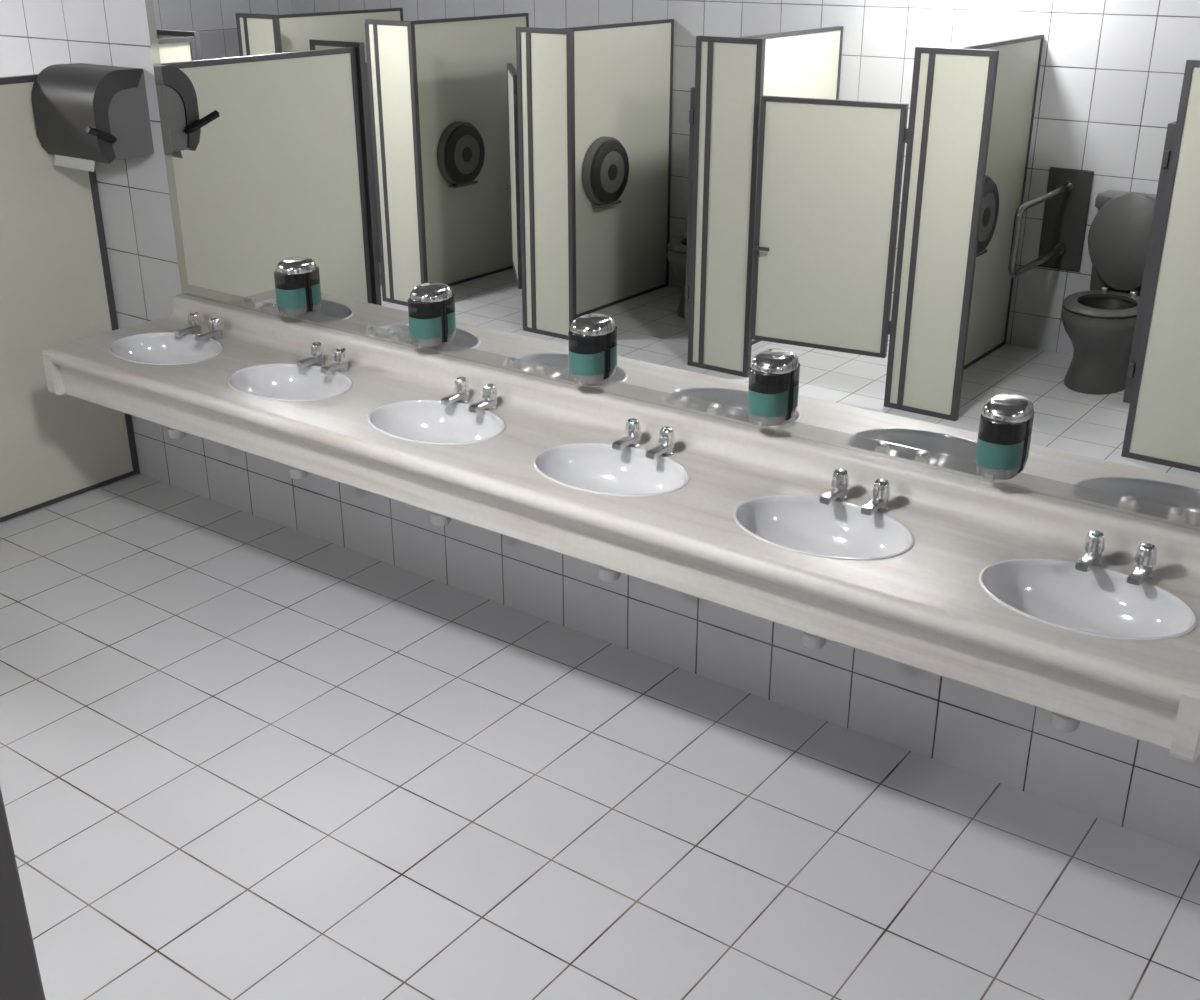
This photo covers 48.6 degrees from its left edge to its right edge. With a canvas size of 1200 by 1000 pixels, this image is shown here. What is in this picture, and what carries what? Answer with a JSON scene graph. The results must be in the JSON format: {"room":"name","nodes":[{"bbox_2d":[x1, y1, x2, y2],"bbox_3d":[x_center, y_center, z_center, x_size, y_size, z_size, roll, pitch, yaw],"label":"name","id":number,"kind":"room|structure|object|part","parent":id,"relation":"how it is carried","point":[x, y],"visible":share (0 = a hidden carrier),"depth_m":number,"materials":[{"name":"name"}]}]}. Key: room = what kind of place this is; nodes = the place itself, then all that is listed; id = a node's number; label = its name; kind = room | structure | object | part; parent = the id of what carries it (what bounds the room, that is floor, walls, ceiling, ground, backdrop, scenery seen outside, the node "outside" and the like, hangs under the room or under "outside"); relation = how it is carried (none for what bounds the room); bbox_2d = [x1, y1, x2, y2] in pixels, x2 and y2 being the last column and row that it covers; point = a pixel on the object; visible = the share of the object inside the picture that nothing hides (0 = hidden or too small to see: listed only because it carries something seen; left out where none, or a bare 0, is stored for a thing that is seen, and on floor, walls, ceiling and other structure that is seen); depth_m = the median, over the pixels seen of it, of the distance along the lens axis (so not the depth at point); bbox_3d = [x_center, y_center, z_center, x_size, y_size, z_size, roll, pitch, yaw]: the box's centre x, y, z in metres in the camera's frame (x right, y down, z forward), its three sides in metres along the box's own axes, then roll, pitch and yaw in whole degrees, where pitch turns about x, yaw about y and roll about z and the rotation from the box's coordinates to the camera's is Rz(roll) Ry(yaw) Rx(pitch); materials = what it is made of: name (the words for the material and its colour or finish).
{"room":"public restroom","nodes":[
{"label":"public restroom","id":0,"kind":"room"},
{"bbox_2d":[0,475,1199,999],"bbox_3d":[-1.517,1.132,3.124,11.806,0.135,4.522,16,28,33],"label":"floor","id":1,"kind":"structure","parent":0,"point":[244,755],"depth_m":3.60,"materials":[{"name":"tile"}]},
{"bbox_2d":[0,787,45,999],"bbox_3d":[-0.527,0.617,1.064,0.193,2.430,0.162,16,28,33],"label":"steel post","id":2,"kind":"object","parent":1,"relation":"on","point":[20,978],"visible":1,"depth_m":0.93,"materials":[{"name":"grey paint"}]},
{"bbox_2d":[0,74,140,524],"bbox_3d":[-2.485,-0.665,4.995,0.039,1.704,1.485,16,28,33],"label":"screen","id":3,"kind":"object","parent":1,"relation":"on","point":[56,288],"visible":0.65,"depth_m":5.35,"materials":[{"name":"beige laminate"}]},
{"bbox_2d":[0,0,1199,854],"bbox_3d":[-0.218,-0.741,4.246,11.806,2.430,0.135,16,28,33],"label":"wall","id":4,"kind":"structure","parent":0,"point":[1130,783],"depth_m":4.49,"materials":[{"name":"tile"}]},
{"bbox_2d":[31,63,153,171],"bbox_3d":[-1.933,-1.441,5.022,0.445,0.365,0.304,16,28,33],"label":"dispenser","id":5,"kind":"object","parent":4,"relation":"attached to","point":[85,114],"visible":1,"depth_m":4.96,"materials":[{"name":"grey plastic"}]},
{"bbox_2d":[54,155,94,171],"bbox_3d":[-2.009,-1.294,5.072,0.256,0.056,0.013,16,28,33],"label":"paper towel","id":6,"kind":"object","parent":5,"relation":"hanging from","point":[81,162],"depth_m":5.06,"materials":[{"name":"white paper"}]},
{"bbox_3d":[-1.823,-1.339,4.870,0.041,0.082,0.149,8,24,17],"label":"lever","id":7,"kind":"part","parent":5,"relation":"part of","materials":[{"name":"black plastic"}]},
{"bbox_2d":[42,294,1199,762],"bbox_3d":[-0.237,-0.138,4.014,4.059,0.267,0.610,16,28,33],"label":"countertop","id":8,"kind":"structure","parent":4,"relation":"attached to","point":[926,607],"depth_m":3.55,"materials":[{"name":"stone"}]},
{"bbox_3d":[-1.859,-0.561,5.119,0.046,0.177,0.594,16,28,33],"label":"panel","id":9,"kind":"part","parent":8,"relation":"part of","materials":[{"name":"laminate"}]},
{"bbox_2d":[108,332,223,438],"bbox_3d":[-1.574,-0.402,4.957,0.464,0.353,0.437,-6,24,-13],"label":"washbasin","id":10,"kind":"object","parent":8,"relation":"in","point":[158,348],"visible":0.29,"depth_m":5.04,"materials":[{"name":"white ceramic"}]},
{"bbox_3d":[-1.597,-0.495,4.911,0.485,0.146,0.358,16,28,33],"label":"bowl","id":11,"kind":"part","parent":10,"relation":"part of","materials":[{"name":"white ceramic"}]},
{"bbox_2d":[174,312,201,335],"bbox_3d":[-1.561,-0.666,5.032,0.049,0.082,0.111,16,28,33],"label":"tap","id":12,"kind":"object","parent":8,"relation":"on","point":[194,320],"visible":0.98,"depth_m":5.03,"materials":[{"name":"silver metal"}]},
{"bbox_3d":[-1.565,-0.645,5.036,0.032,0.020,0.100,16,28,33],"label":"spout","id":13,"kind":"part","parent":12,"relation":"part of","materials":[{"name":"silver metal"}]},
{"bbox_3d":[-1.543,-0.691,5.048,0.046,0.043,0.046,6,24,13],"label":"knob","id":14,"kind":"part","parent":12,"relation":"part of","materials":[{"name":"silver metal"}]},
{"bbox_2d":[194,317,221,340],"bbox_3d":[-1.464,-0.638,4.966,0.049,0.082,0.111,16,28,33],"label":"tap","id":15,"kind":"object","parent":8,"relation":"on","point":[214,324],"visible":1,"depth_m":4.97,"materials":[{"name":"silver metal"}]},
{"bbox_3d":[-1.468,-0.617,4.970,0.032,0.020,0.100,16,28,33],"label":"spout","id":16,"kind":"part","parent":15,"relation":"part of","materials":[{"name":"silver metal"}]},
{"bbox_3d":[-1.446,-0.663,4.983,0.046,0.043,0.046,6,24,13],"label":"knob","id":17,"kind":"part","parent":15,"relation":"part of","materials":[{"name":"silver metal"}]},
{"bbox_2d":[227,363,352,478],"bbox_3d":[-1.032,-0.246,4.590,0.464,0.353,0.437,-6,24,-13],"label":"washbasin","id":18,"kind":"object","parent":8,"relation":"in","point":[275,381],"visible":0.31,"depth_m":4.68,"materials":[{"name":"white ceramic"}]},
{"bbox_3d":[-1.055,-0.339,4.544,0.485,0.146,0.358,16,28,33],"label":"bowl","id":19,"kind":"part","parent":18,"relation":"part of","materials":[{"name":"white ceramic"}]},
{"bbox_2d":[297,342,324,367],"bbox_3d":[-1.014,-0.508,4.662,0.049,0.082,0.111,16,28,33],"label":"tap","id":20,"kind":"object","parent":8,"relation":"on","point":[317,349],"visible":1,"depth_m":4.66,"materials":[{"name":"silver metal"}]},
{"bbox_3d":[-1.018,-0.488,4.666,0.032,0.020,0.100,16,28,33],"label":"spout","id":21,"kind":"part","parent":20,"relation":"part of","materials":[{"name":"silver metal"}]},
{"bbox_3d":[-0.996,-0.533,4.678,0.046,0.043,0.046,-13,27,-28],"label":"knob","id":22,"kind":"part","parent":20,"relation":"part of","materials":[{"name":"silver metal"}]},
{"bbox_2d":[320,347,348,373],"bbox_3d":[-0.917,-0.480,4.596,0.049,0.082,0.111,16,28,33],"label":"tap","id":23,"kind":"object","parent":8,"relation":"on","point":[341,358],"visible":1,"depth_m":4.60,"materials":[{"name":"silver metal"}]},
{"bbox_3d":[-0.921,-0.460,4.600,0.032,0.020,0.100,16,28,33],"label":"spout","id":24,"kind":"part","parent":23,"relation":"part of","materials":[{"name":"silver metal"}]},
{"bbox_3d":[-0.899,-0.505,4.613,0.046,0.043,0.046,6,24,13],"label":"knob","id":25,"kind":"part","parent":23,"relation":"part of","materials":[{"name":"silver metal"}]},
{"bbox_2d":[367,400,505,525],"bbox_3d":[-0.489,-0.089,4.223,0.464,0.353,0.437,-6,24,-13],"label":"washbasin","id":26,"kind":"object","parent":8,"relation":"in","point":[421,421],"visible":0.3,"depth_m":4.31,"materials":[{"name":"white ceramic"}]},
{"bbox_3d":[-0.513,-0.182,4.178,0.485,0.146,0.358,16,28,33],"label":"bowl","id":27,"kind":"part","parent":26,"relation":"part of","materials":[{"name":"white ceramic"}]},
{"bbox_2d":[441,377,468,405],"bbox_3d":[-0.467,-0.350,4.292,0.049,0.082,0.111,16,28,33],"label":"tap","id":28,"kind":"object","parent":8,"relation":"on","point":[461,386],"visible":1,"depth_m":4.29,"materials":[{"name":"silver metal"}]},
{"bbox_3d":[-0.471,-0.330,4.295,0.032,0.020,0.100,16,28,33],"label":"spout","id":29,"kind":"part","parent":28,"relation":"part of","materials":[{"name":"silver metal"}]},
{"bbox_3d":[-0.449,-0.375,4.308,0.046,0.043,0.046,6,24,13],"label":"knob","id":30,"kind":"part","parent":28,"relation":"part of","materials":[{"name":"silver metal"}]},
{"bbox_2d":[469,383,497,412],"bbox_3d":[-0.370,-0.322,4.226,0.049,0.082,0.111,16,28,33],"label":"tap","id":31,"kind":"object","parent":8,"relation":"on","point":[489,394],"visible":1,"depth_m":4.23,"materials":[{"name":"silver metal"}]},
{"bbox_3d":[-0.374,-0.302,4.230,0.032,0.020,0.100,16,28,33],"label":"spout","id":32,"kind":"part","parent":31,"relation":"part of","materials":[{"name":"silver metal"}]},
{"bbox_3d":[-0.352,-0.347,4.243,0.046,0.043,0.046,6,24,13],"label":"knob","id":33,"kind":"part","parent":31,"relation":"part of","materials":[{"name":"silver metal"}]},
{"bbox_2d":[533,443,688,581],"bbox_3d":[0.053,0.067,3.857,0.464,0.353,0.437,-6,24,-13],"label":"washbasin","id":34,"kind":"object","parent":8,"relation":"in","point":[598,468],"visible":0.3,"depth_m":3.94,"materials":[{"name":"white ceramic"}]},
{"bbox_3d":[0.029,-0.026,3.811,0.485,0.146,0.358,16,28,33],"label":"bowl","id":35,"kind":"part","parent":34,"relation":"part of","materials":[{"name":"white ceramic"}]},
{"bbox_2d":[612,418,640,449],"bbox_3d":[0.080,-0.192,3.922,0.049,0.082,0.111,16,28,33],"label":"tap","id":36,"kind":"object","parent":8,"relation":"on","point":[633,427],"visible":1,"depth_m":3.92,"materials":[{"name":"silver metal"}]},
{"bbox_3d":[0.076,-0.172,3.925,0.032,0.020,0.100,16,28,33],"label":"spout","id":37,"kind":"part","parent":36,"relation":"part of","materials":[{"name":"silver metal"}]},
{"bbox_3d":[0.098,-0.217,3.938,0.046,0.043,0.046,-13,27,-28],"label":"knob","id":38,"kind":"part","parent":36,"relation":"part of","materials":[{"name":"silver metal"}]},
{"bbox_2d":[646,426,674,458],"bbox_3d":[0.176,-0.164,3.856,0.049,0.082,0.111,16,28,33],"label":"tap","id":39,"kind":"object","parent":8,"relation":"on","point":[666,435],"visible":1,"depth_m":3.86,"materials":[{"name":"silver metal"}]},
{"bbox_3d":[0.173,-0.144,3.860,0.032,0.020,0.100,16,28,33],"label":"spout","id":40,"kind":"part","parent":39,"relation":"part of","materials":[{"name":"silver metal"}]},
{"bbox_3d":[0.195,-0.189,3.873,0.046,0.043,0.046,6,24,13],"label":"knob","id":41,"kind":"part","parent":39,"relation":"part of","materials":[{"name":"silver metal"}]},
{"bbox_2d":[733,494,914,648],"bbox_3d":[0.595,0.223,3.490,0.464,0.353,0.437,-6,24,-13],"label":"washbasin","id":42,"kind":"object","parent":8,"relation":"in","point":[802,524],"visible":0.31,"depth_m":3.56,"materials":[{"name":"white ceramic"}]},
{"bbox_3d":[0.571,0.131,3.444,0.485,0.146,0.358,16,28,33],"label":"bowl","id":43,"kind":"part","parent":42,"relation":"part of","materials":[{"name":"white ceramic"}]},
{"bbox_2d":[819,468,848,504],"bbox_3d":[0.627,-0.034,3.551,0.049,0.082,0.111,16,28,33],"label":"tap","id":44,"kind":"object","parent":8,"relation":"on","point":[840,480],"visible":1,"depth_m":3.55,"materials":[{"name":"silver metal"}]},
{"bbox_3d":[0.624,-0.014,3.555,0.032,0.020,0.100,16,28,33],"label":"spout","id":45,"kind":"part","parent":44,"relation":"part of","materials":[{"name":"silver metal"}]},
{"bbox_3d":[0.646,-0.059,3.567,0.046,0.043,0.046,6,24,13],"label":"knob","id":46,"kind":"part","parent":44,"relation":"part of","materials":[{"name":"silver metal"}]},
{"bbox_2d":[861,478,889,515],"bbox_3d":[0.724,-0.006,3.486,0.049,0.082,0.111,16,28,33],"label":"tap","id":47,"kind":"object","parent":8,"relation":"on","point":[881,488],"visible":1,"depth_m":3.49,"materials":[{"name":"silver metal"}]},
{"bbox_3d":[0.721,0.014,3.489,0.032,0.020,0.100,16,28,33],"label":"spout","id":48,"kind":"part","parent":47,"relation":"part of","materials":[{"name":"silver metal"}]},
{"bbox_3d":[0.742,-0.031,3.502,0.046,0.043,0.046,-13,27,-28],"label":"knob","id":49,"kind":"part","parent":47,"relation":"part of","materials":[{"name":"silver metal"}]},
{"bbox_2d":[979,558,1196,731],"bbox_3d":[1.137,0.380,3.123,0.464,0.353,0.437,-6,24,-13],"label":"washbasin","id":50,"kind":"object","parent":8,"relation":"in","point":[1099,601],"visible":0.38,"depth_m":3.19,"materials":[{"name":"white ceramic"}]},
{"bbox_3d":[1.113,0.287,3.077,0.485,0.146,0.358,16,28,33],"label":"bowl","id":51,"kind":"part","parent":50,"relation":"part of","materials":[{"name":"white ceramic"}]},
{"bbox_2d":[1075,530,1104,571],"bbox_3d":[1.174,0.124,3.181,0.049,0.082,0.111,16,28,33],"label":"tap","id":52,"kind":"object","parent":8,"relation":"on","point":[1094,545],"visible":1,"depth_m":3.18,"materials":[{"name":"silver metal"}]},
{"bbox_3d":[1.171,0.144,3.185,0.032,0.020,0.100,16,28,33],"label":"spout","id":53,"kind":"part","parent":52,"relation":"part of","materials":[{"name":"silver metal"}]},
{"bbox_3d":[1.193,0.099,3.197,0.046,0.043,0.046,-13,27,-28],"label":"knob","id":54,"kind":"part","parent":52,"relation":"part of","materials":[{"name":"silver metal"}]},
{"bbox_2d":[1127,543,1156,585],"bbox_3d":[1.271,0.151,3.115,0.049,0.082,0.111,16,28,33],"label":"tap","id":55,"kind":"object","parent":8,"relation":"on","point":[1146,554],"visible":1,"depth_m":3.12,"materials":[{"name":"silver metal"}]},
{"bbox_3d":[1.268,0.172,3.119,0.032,0.020,0.100,16,28,33],"label":"spout","id":56,"kind":"part","parent":55,"relation":"part of","materials":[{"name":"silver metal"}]},
{"bbox_3d":[1.289,0.127,3.132,0.046,0.043,0.046,6,24,13],"label":"knob","id":57,"kind":"part","parent":55,"relation":"part of","materials":[{"name":"silver metal"}]},
{"bbox_3d":[1.375,0.372,2.932,0.046,0.177,0.594,16,28,33],"label":"panel","id":58,"kind":"part","parent":8,"relation":"part of","materials":[{"name":"stone"}]},
{"bbox_2d":[145,0,1199,530],"bbox_3d":[-0.015,-0.943,3.901,4.069,1.301,0.008,16,28,33],"label":"wall mirror","id":59,"kind":"object","parent":4,"relation":"attached to","point":[936,210],"visible":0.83,"depth_m":3.61,"materials":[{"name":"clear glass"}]},
{"bbox_2d":[274,258,308,316],"bbox_3d":[-1.125,-0.767,4.800,0.115,0.195,0.085,16,28,33],"label":"soap dispenser","id":60,"kind":"object","parent":59,"relation":"attached to","point":[290,278],"visible":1,"depth_m":4.77,"materials":[{"name":"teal plastic"}]},
{"bbox_3d":[-1.104,-0.765,4.832,0.108,0.151,0.014,16,28,33],"label":"plate","id":61,"kind":"part","parent":60,"relation":"part of","materials":[{"name":"black plastic"}]},
{"bbox_2d":[408,284,443,347],"bbox_3d":[-0.591,-0.613,4.439,0.115,0.195,0.085,16,28,33],"label":"soap dispenser","id":62,"kind":"object","parent":59,"relation":"attached to","point":[425,302],"visible":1,"depth_m":4.41,"materials":[{"name":"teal plastic"}]},
{"bbox_3d":[-0.570,-0.611,4.471,0.108,0.151,0.014,16,28,33],"label":"plate","id":63,"kind":"part","parent":62,"relation":"part of","materials":[{"name":"black plastic"}]},
{"bbox_2d":[568,316,607,384],"bbox_3d":[-0.047,-0.456,4.071,0.115,0.195,0.085,16,28,33],"label":"soap dispenser","id":64,"kind":"object","parent":59,"relation":"attached to","point":[586,335],"visible":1,"depth_m":4.04,"materials":[{"name":"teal plastic"}]},
{"bbox_3d":[-0.060,-0.368,4.090,0.024,0.019,0.034,16,28,33],"label":"push lever","id":65,"kind":"part","parent":64,"relation":"part of","materials":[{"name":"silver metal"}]},
{"bbox_3d":[-0.026,-0.454,4.103,0.108,0.151,0.014,16,28,33],"label":"plate","id":66,"kind":"part","parent":64,"relation":"part of","materials":[{"name":"black plastic"}]},
{"bbox_2d":[747,351,792,426],"bbox_3d":[0.466,-0.308,3.724,0.115,0.195,0.085,16,28,33],"label":"soap dispenser","id":67,"kind":"object","parent":59,"relation":"attached to","point":[769,373],"visible":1,"depth_m":3.69,"materials":[{"name":"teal plastic"}]},
{"bbox_3d":[0.453,-0.220,3.742,0.024,0.019,0.034,16,28,33],"label":"push lever","id":68,"kind":"part","parent":67,"relation":"part of","materials":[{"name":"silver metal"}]},
{"bbox_3d":[0.487,-0.306,3.755,0.108,0.151,0.014,16,28,33],"label":"plate","id":69,"kind":"part","parent":67,"relation":"part of","materials":[{"name":"black plastic"}]},
{"bbox_2d":[975,396,1029,480],"bbox_3d":[1.008,-0.151,3.357,0.115,0.195,0.085,16,28,33],"label":"soap dispenser","id":70,"kind":"object","parent":59,"relation":"attached to","point":[1003,421],"visible":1,"depth_m":3.33,"materials":[{"name":"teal plastic"}]},
{"bbox_3d":[0.995,-0.063,3.376,0.024,0.019,0.034,16,28,33],"label":"push lever","id":71,"kind":"part","parent":70,"relation":"part of","materials":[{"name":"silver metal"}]},
{"bbox_3d":[1.029,-0.150,3.389,0.108,0.151,0.014,16,28,33],"label":"plate","id":72,"kind":"part","parent":70,"relation":"part of","materials":[{"name":"black plastic"}]}
]}

